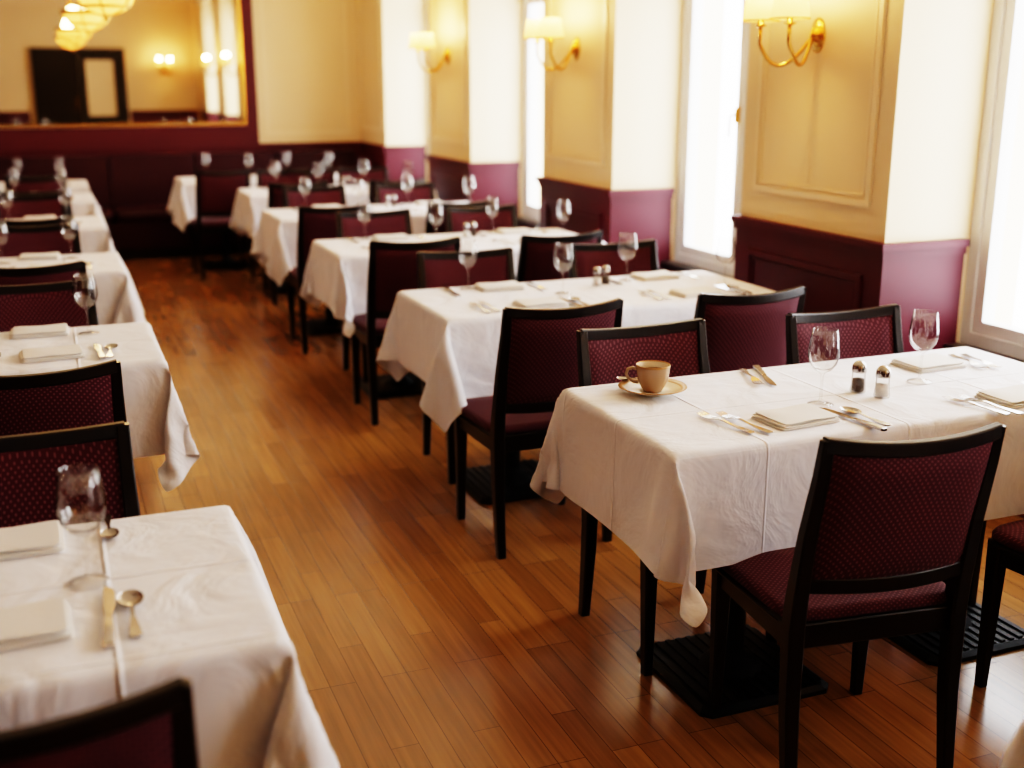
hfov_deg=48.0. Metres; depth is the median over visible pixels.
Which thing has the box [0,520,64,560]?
folded napkin
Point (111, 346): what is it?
spoon
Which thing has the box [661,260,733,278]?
window sill
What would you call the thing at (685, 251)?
window
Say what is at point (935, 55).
wall
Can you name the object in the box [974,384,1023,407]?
folded napkin
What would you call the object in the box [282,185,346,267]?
dining chair
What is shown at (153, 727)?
dining chair
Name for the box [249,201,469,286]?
tablecloth
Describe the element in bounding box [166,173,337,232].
tablecloth
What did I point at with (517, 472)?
dining table
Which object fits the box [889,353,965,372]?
folded napkin
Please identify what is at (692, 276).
fork
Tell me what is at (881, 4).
trim
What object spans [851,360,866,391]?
pepper shaker
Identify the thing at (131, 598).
spoon
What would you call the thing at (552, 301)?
folded napkin
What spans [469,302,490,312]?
fork
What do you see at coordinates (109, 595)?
table knife
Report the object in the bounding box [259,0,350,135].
trim
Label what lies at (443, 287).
table knife
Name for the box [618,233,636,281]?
wine glass
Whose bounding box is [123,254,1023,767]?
floor
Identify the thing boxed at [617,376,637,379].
teaspoon
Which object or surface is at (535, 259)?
dining chair
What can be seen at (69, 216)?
wine glass
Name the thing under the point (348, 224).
dining chair
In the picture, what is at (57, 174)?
dining chair
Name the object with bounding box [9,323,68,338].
folded napkin
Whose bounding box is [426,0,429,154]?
window
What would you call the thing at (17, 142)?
trim
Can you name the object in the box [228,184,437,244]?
tablecloth
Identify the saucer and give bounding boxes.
[618,377,686,396]
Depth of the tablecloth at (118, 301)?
5.22 m
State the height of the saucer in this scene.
0.025 m
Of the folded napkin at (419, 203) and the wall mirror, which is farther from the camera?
the wall mirror
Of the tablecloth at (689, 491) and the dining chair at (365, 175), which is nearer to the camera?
the tablecloth at (689, 491)
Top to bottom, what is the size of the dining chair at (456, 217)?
0.890 m
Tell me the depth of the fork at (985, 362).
3.49 m
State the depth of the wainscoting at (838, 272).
5.02 m
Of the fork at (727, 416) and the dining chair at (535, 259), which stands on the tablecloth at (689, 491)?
the fork at (727, 416)
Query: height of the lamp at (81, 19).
1.180 m
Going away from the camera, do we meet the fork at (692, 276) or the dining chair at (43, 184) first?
the fork at (692, 276)
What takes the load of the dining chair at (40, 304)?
on the floor
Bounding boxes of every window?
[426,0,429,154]
[522,0,542,221]
[674,0,750,276]
[959,0,1023,359]
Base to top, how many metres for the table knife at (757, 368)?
0.008 m
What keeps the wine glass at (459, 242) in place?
on the tablecloth at (450, 343)
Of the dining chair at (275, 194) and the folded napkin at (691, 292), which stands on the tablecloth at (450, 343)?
the folded napkin at (691, 292)
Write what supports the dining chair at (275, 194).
on the floor
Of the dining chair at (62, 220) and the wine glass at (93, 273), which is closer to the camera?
the wine glass at (93, 273)
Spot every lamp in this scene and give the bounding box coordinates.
[59,0,109,35]
[77,0,133,21]
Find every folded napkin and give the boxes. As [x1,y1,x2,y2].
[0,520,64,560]
[0,597,72,651]
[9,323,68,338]
[18,252,60,260]
[19,344,84,362]
[23,215,55,219]
[28,262,69,266]
[311,204,340,207]
[372,234,410,240]
[414,201,443,205]
[474,281,524,291]
[495,227,532,233]
[511,296,568,308]
[629,270,679,280]
[668,286,722,297]
[751,403,840,430]
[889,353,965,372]
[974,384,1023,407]
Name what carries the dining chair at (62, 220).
on the floor
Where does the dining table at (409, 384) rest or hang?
on the floor
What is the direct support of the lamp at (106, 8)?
hanging from the ceiling
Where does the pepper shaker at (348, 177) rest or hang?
on the tablecloth at (249, 203)
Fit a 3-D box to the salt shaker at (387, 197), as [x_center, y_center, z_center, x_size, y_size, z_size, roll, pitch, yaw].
[-0.842,-1.235,7.773,0.040,0.080,0.038,-6,16,-21]
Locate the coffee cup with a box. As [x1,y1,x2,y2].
[625,360,670,392]
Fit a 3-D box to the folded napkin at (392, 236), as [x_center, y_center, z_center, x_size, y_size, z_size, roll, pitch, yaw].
[-0.657,-0.797,6.242,0.188,0.019,0.136,-5,16,-19]
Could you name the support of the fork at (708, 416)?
on the tablecloth at (689, 491)
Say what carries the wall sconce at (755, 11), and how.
attached to the wall at (935, 55)
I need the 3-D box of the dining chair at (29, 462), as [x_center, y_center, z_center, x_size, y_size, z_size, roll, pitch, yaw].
[-0.942,0.582,2.310,0.475,0.890,0.515,-6,16,-21]
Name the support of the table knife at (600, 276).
on the tablecloth at (450, 343)
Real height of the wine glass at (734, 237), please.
0.206 m
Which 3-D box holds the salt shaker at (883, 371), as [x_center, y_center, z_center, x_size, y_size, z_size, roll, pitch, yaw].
[1.008,-0.007,3.126,0.044,0.089,0.042,-6,16,-21]
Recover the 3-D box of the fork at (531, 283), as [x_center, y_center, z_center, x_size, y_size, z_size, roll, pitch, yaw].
[0.105,-0.409,4.788,0.026,0.008,0.195,-5,16,-19]
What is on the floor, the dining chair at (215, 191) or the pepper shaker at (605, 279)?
the dining chair at (215, 191)
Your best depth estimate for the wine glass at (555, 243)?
4.62 m
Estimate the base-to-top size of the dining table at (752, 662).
0.750 m
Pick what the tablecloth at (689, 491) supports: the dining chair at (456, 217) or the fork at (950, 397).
the fork at (950, 397)
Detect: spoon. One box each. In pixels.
[86,262,92,268]
[104,343,117,357]
[116,589,143,637]
[569,296,588,305]
[726,285,752,292]
[840,406,890,425]
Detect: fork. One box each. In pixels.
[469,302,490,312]
[477,301,500,311]
[527,282,545,288]
[637,290,662,299]
[645,289,670,298]
[676,272,698,278]
[696,411,754,433]
[716,411,772,433]
[739,369,763,383]
[942,395,1009,414]
[948,354,988,367]
[957,394,1023,414]
[960,353,999,367]
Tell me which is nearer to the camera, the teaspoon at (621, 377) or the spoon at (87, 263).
the teaspoon at (621, 377)
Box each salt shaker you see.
[385,195,389,206]
[463,222,469,236]
[593,266,601,284]
[875,365,890,396]
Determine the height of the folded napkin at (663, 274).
0.019 m
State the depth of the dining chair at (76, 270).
4.59 m
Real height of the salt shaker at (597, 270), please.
0.080 m
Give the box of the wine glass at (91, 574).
[55,465,109,589]
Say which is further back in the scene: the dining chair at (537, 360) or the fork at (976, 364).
the dining chair at (537, 360)
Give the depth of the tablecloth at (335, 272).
5.97 m
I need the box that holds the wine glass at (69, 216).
[59,216,78,259]
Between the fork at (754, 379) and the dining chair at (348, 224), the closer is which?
the fork at (754, 379)
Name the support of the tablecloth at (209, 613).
on the dining table
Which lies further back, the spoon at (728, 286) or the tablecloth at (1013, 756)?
the spoon at (728, 286)
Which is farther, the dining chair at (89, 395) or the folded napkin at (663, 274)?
the folded napkin at (663, 274)
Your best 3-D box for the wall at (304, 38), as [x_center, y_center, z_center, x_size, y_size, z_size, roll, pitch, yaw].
[-3.945,-2.749,10.562,6.500,3.100,0.200,-6,16,-21]
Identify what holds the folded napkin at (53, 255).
on the tablecloth at (118, 301)
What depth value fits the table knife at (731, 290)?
4.67 m
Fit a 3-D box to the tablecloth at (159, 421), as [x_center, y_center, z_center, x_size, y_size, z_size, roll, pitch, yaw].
[-1.861,0.112,3.652,1.650,0.409,0.934,-6,16,-21]
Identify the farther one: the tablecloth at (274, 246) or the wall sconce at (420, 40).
the wall sconce at (420, 40)
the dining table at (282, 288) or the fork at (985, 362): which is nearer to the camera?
the fork at (985, 362)
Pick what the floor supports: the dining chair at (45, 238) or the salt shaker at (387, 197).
the dining chair at (45, 238)
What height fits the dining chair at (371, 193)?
0.890 m
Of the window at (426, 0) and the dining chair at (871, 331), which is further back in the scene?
the window at (426, 0)
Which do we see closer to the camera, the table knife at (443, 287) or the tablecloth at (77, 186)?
the table knife at (443, 287)
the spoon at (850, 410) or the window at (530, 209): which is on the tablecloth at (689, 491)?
the spoon at (850, 410)
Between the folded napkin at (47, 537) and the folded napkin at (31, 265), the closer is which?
the folded napkin at (47, 537)
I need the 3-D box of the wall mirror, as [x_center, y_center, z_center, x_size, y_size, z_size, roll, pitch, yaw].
[-4.329,-3.088,10.184,3.820,1.590,0.036,-6,16,-21]
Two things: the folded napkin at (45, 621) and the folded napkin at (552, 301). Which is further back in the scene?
the folded napkin at (552, 301)
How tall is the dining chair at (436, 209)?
0.890 m
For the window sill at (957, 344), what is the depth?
4.52 m
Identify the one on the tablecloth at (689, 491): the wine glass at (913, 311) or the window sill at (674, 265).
the wine glass at (913, 311)
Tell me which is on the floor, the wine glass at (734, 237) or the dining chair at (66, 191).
the dining chair at (66, 191)
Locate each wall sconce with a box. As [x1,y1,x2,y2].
[408,32,449,72]
[524,17,579,70]
[741,0,825,66]
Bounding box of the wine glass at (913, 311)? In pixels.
[907,311,938,384]
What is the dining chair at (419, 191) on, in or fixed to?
on the floor
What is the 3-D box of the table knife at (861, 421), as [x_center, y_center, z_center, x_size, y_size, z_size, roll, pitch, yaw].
[0.865,0.086,2.924,0.021,0.008,0.228,-8,17,-27]
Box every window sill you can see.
[517,217,539,228]
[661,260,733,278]
[943,342,1023,362]
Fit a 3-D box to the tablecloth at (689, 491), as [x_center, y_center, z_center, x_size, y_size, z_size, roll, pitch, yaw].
[0.933,0.221,3.244,1.650,0.409,0.934,-6,16,-21]
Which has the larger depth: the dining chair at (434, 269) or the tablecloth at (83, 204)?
the tablecloth at (83, 204)
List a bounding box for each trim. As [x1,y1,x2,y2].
[0,0,360,217]
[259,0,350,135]
[357,0,886,207]
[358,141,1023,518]
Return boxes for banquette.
[0,150,354,260]
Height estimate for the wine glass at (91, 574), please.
0.206 m
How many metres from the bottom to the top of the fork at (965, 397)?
0.008 m
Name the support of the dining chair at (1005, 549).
on the floor
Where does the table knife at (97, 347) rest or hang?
on the tablecloth at (159, 421)
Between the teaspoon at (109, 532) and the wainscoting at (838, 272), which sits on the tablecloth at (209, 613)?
the teaspoon at (109, 532)
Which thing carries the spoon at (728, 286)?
on the tablecloth at (450, 343)
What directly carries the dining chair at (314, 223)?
on the floor
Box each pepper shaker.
[346,176,350,186]
[391,195,395,206]
[470,222,476,235]
[601,265,609,283]
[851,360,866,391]
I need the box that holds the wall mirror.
[0,0,246,127]
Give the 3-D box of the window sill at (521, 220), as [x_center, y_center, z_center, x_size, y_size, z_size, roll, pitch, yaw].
[0.307,-1.105,8.206,0.140,0.030,1.346,-6,16,-21]
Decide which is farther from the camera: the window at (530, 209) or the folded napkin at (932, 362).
the window at (530, 209)
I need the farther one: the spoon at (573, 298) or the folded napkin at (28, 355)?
the spoon at (573, 298)
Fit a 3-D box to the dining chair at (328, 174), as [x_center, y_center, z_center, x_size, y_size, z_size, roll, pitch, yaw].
[-1.762,-1.404,9.801,0.475,0.890,0.515,-6,16,-22]
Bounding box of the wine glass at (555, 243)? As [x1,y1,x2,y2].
[553,243,572,294]
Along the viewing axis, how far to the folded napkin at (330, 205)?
7.71 m
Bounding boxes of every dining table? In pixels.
[268,281,297,292]
[297,305,341,335]
[360,372,421,398]
[466,451,537,504]
[637,580,1023,718]
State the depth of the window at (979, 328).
4.39 m
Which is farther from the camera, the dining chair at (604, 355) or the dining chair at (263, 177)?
the dining chair at (263, 177)
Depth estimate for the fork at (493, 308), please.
4.35 m
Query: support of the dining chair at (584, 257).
on the floor
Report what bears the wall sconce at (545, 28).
attached to the wall at (935, 55)
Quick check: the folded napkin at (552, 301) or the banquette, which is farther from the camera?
the banquette
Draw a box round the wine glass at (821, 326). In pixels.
[807,326,839,407]
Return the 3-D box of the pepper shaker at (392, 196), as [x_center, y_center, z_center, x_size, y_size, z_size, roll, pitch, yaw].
[-0.802,-1.245,7.809,0.040,0.080,0.038,-6,16,-21]
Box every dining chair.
[0,189,72,215]
[0,193,67,219]
[0,215,74,225]
[0,222,81,257]
[0,260,86,284]
[0,278,98,331]
[0,359,126,435]
[0,421,140,527]
[0,675,198,767]
[4,174,63,191]
[5,175,66,192]
[188,169,254,280]
[256,168,310,284]
[262,181,328,304]
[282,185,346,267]
[283,167,334,184]
[286,203,370,353]
[335,208,412,381]
[337,166,388,184]
[351,236,460,425]
[368,178,425,204]
[374,182,434,204]
[416,247,515,483]
[425,199,494,234]
[445,204,517,232]
[454,298,623,559]
[516,230,602,282]
[568,239,658,278]
[576,318,776,675]
[694,285,806,372]
[708,422,1005,767]
[786,304,986,606]
[974,520,1023,687]
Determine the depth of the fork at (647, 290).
4.60 m
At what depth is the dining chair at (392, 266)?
5.34 m
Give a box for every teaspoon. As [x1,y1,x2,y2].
[100,515,118,538]
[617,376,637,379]
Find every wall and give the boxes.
[0,0,360,142]
[356,0,1023,341]
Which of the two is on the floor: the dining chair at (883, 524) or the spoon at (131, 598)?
the dining chair at (883, 524)
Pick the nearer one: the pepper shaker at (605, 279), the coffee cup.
the coffee cup
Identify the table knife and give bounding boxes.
[93,343,105,358]
[102,586,115,648]
[442,286,460,295]
[557,297,582,306]
[598,275,623,284]
[714,285,746,294]
[753,365,776,385]
[819,407,886,430]
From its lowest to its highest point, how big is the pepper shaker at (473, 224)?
0.080 m
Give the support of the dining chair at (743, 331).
on the floor
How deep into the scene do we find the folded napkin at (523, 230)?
6.46 m
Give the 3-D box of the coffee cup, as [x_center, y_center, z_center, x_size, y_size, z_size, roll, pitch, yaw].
[0.380,-0.020,3.163,0.111,0.074,0.095,11,18,35]
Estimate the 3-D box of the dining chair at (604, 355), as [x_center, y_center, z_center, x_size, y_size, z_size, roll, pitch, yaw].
[0.476,0.301,3.372,0.475,0.890,0.515,-6,16,-22]
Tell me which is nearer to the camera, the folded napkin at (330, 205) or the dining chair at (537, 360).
the dining chair at (537, 360)
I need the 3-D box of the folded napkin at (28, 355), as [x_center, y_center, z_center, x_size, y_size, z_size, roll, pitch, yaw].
[-1.442,-0.097,3.601,0.188,0.019,0.136,-7,16,-24]
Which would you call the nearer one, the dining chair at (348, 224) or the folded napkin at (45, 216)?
the dining chair at (348, 224)
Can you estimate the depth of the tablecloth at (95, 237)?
6.74 m
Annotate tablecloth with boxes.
[0,180,90,192]
[0,252,146,324]
[0,322,202,492]
[0,505,341,767]
[10,216,116,253]
[71,193,112,241]
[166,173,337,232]
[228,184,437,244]
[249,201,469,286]
[298,228,605,337]
[375,270,775,431]
[528,347,1023,627]
[998,720,1023,767]
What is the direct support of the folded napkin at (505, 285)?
on the tablecloth at (450, 343)
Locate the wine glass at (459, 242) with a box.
[458,242,477,290]
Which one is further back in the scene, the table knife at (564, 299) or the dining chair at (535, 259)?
the dining chair at (535, 259)
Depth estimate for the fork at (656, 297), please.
4.58 m
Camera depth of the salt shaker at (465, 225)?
6.29 m
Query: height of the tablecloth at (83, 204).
0.411 m
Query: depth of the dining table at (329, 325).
7.58 m
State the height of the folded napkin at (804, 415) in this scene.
0.019 m
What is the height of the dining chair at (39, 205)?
0.890 m
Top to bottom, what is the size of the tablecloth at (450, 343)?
0.411 m
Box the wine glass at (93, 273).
[72,273,97,335]
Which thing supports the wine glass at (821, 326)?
on the tablecloth at (689, 491)

